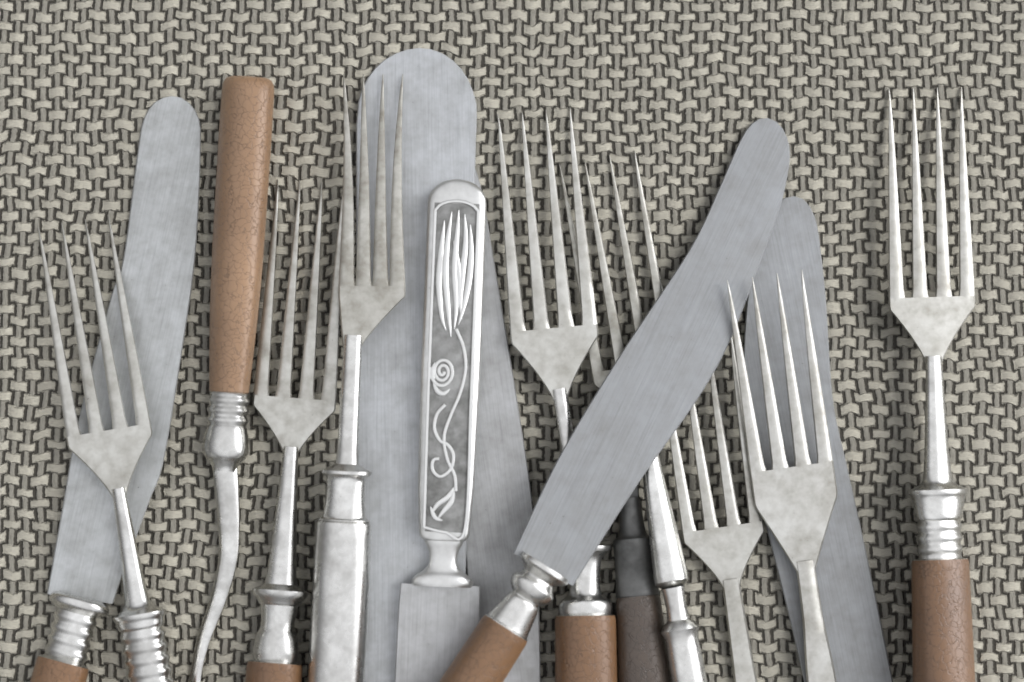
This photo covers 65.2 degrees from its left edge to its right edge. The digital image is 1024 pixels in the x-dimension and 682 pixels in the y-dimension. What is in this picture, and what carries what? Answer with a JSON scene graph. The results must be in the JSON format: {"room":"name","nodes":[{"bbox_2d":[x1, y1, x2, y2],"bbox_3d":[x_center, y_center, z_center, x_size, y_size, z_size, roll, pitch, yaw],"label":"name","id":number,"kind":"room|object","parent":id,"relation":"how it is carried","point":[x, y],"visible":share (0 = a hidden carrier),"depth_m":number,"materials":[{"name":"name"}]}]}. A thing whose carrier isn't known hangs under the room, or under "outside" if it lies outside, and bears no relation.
{"room":"table top","nodes":[
{"label":"table top","id":0,"kind":"room"},
{"bbox_2d":[0,0,1023,681],"bbox_3d":[0.000,0.000,0.243,1.500,0.006,1.200,0,86,0],"label":"woven placemat","id":1,"kind":"object","parent":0,"point":[678,84],"visible":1,"depth_m":0.24,"materials":[{"name":"fabric"}]},
{"bbox_2d":[38,215,173,681],"bbox_3d":[-0.110,0.052,0.228,0.026,0.017,0.185,-13,87,-1],"label":"fork","id":2,"kind":"object","parent":1,"relation":"on","point":[113,455],"visible":1,"depth_m":0.23,"materials":[{"name":"silver metal"}]},
{"bbox_2d":[30,96,200,681],"bbox_3d":[-0.118,0.045,0.231,0.028,0.013,0.242,10,87,1],"label":"table knife","id":3,"kind":"object","parent":1,"relation":"on","point":[157,270],"visible":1,"depth_m":0.23,"materials":[{"name":"metal"}]},
{"bbox_2d":[189,76,273,681],"bbox_3d":[-0.083,0.030,0.231,0.016,0.014,0.222,2,87,0],"label":"carving fork","id":4,"kind":"object","parent":1,"relation":"on","point":[247,102],"visible":1,"depth_m":0.23,"materials":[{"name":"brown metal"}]},
{"bbox_2d":[245,179,342,681],"bbox_3d":[-0.065,0.063,0.229,0.024,0.016,0.225,2,87,0],"label":"fork","id":5,"kind":"object","parent":1,"relation":"on","point":[292,421],"visible":1,"depth_m":0.23,"materials":[{"name":"silver metal"}]},
{"bbox_2d":[308,74,405,681],"bbox_3d":[-0.043,0.031,0.227,0.023,0.015,0.224,2,87,0],"label":"fork","id":6,"kind":"object","parent":1,"relation":"on","point":[342,553],"visible":1,"depth_m":0.22,"materials":[{"name":"silver metal"}]},
{"bbox_2d":[356,48,476,681],"bbox_3d":[-0.029,0.047,0.231,0.036,0.011,0.274,0,86,0],"label":"table knife","id":7,"kind":"object","parent":1,"relation":"on","point":[439,108],"visible":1,"depth_m":0.24,"materials":[{"name":"metal"}]},
{"bbox_2d":[395,179,485,681],"bbox_3d":[-0.020,0.055,0.228,0.024,0.009,0.208,2,87,0],"label":"table knife","id":8,"kind":"object","parent":7,"relation":"on","point":[439,611],"visible":1,"depth_m":0.23,"materials":[{"name":"silver metal"}]},
{"bbox_2d":[466,169,540,681],"bbox_3d":[-0.004,0.058,0.233,0.023,0.009,0.259,-5,87,0],"label":"table knife","id":9,"kind":"object","parent":1,"relation":"on","point":[502,508],"visible":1,"depth_m":0.23,"materials":[{"name":"metal"}]},
{"bbox_2d":[498,108,616,681],"bbox_3d":[0.016,0.037,0.230,0.026,0.015,0.216,-5,87,0],"label":"fork","id":10,"kind":"object","parent":1,"relation":"on","point":[585,624],"visible":1,"depth_m":0.23,"materials":[{"name":"silver metal"}]},
{"bbox_2d":[439,118,789,681],"bbox_3d":[0.028,0.035,0.226,0.027,0.023,0.229,30,87,2],"label":"table knife","id":11,"kind":"object","parent":1,"relation":"on","point":[678,346],"visible":1,"depth_m":0.23,"materials":[{"name":"metal"}]},
{"bbox_2d":[559,150,707,681],"bbox_3d":[0.044,0.053,0.229,0.026,0.015,0.223,-10,87,-1],"label":"fork","id":12,"kind":"object","parent":1,"relation":"on","point":[670,573],"visible":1,"depth_m":0.23,"materials":[{"name":"silver metal"}]},
{"bbox_2d":[613,485,670,681],"bbox_3d":[0.037,0.080,0.230,0.016,0.012,0.133,-4,87,0],"label":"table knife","id":13,"kind":"object","parent":1,"relation":"on","point":[642,656],"visible":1,"depth_m":0.23,"materials":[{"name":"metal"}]},
{"bbox_2d":[670,338,763,681],"bbox_3d":[0.069,0.103,0.231,0.024,0.005,0.214,-8,87,-1],"label":"fork","id":14,"kind":"object","parent":1,"relation":"on","point":[726,551],"visible":1,"depth_m":0.23,"materials":[{"name":"silver metal"}]},
{"bbox_2d":[744,196,892,681],"bbox_3d":[0.092,0.079,0.233,0.031,0.004,0.246,-8,87,0],"label":"table knife","id":15,"kind":"object","parent":1,"relation":"on","point":[850,611],"visible":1,"depth_m":0.24,"materials":[{"name":"metal"}]},
{"bbox_2d":[727,271,836,681],"bbox_3d":[0.086,0.070,0.229,0.024,0.006,0.181,-8,87,0],"label":"fork","id":16,"kind":"object","parent":15,"relation":"on","point":[796,503],"visible":1,"depth_m":0.23,"materials":[{"name":"silver metal"}]},
{"bbox_2d":[889,87,974,681],"bbox_3d":[0.124,0.035,0.230,0.027,0.017,0.226,0,86,0],"label":"fork","id":17,"kind":"object","parent":1,"relation":"on","point":[942,629],"visible":1,"depth_m":0.23,"materials":[{"name":"leather"},{"name":"aged silver"},{"name":"silver"}]}
]}

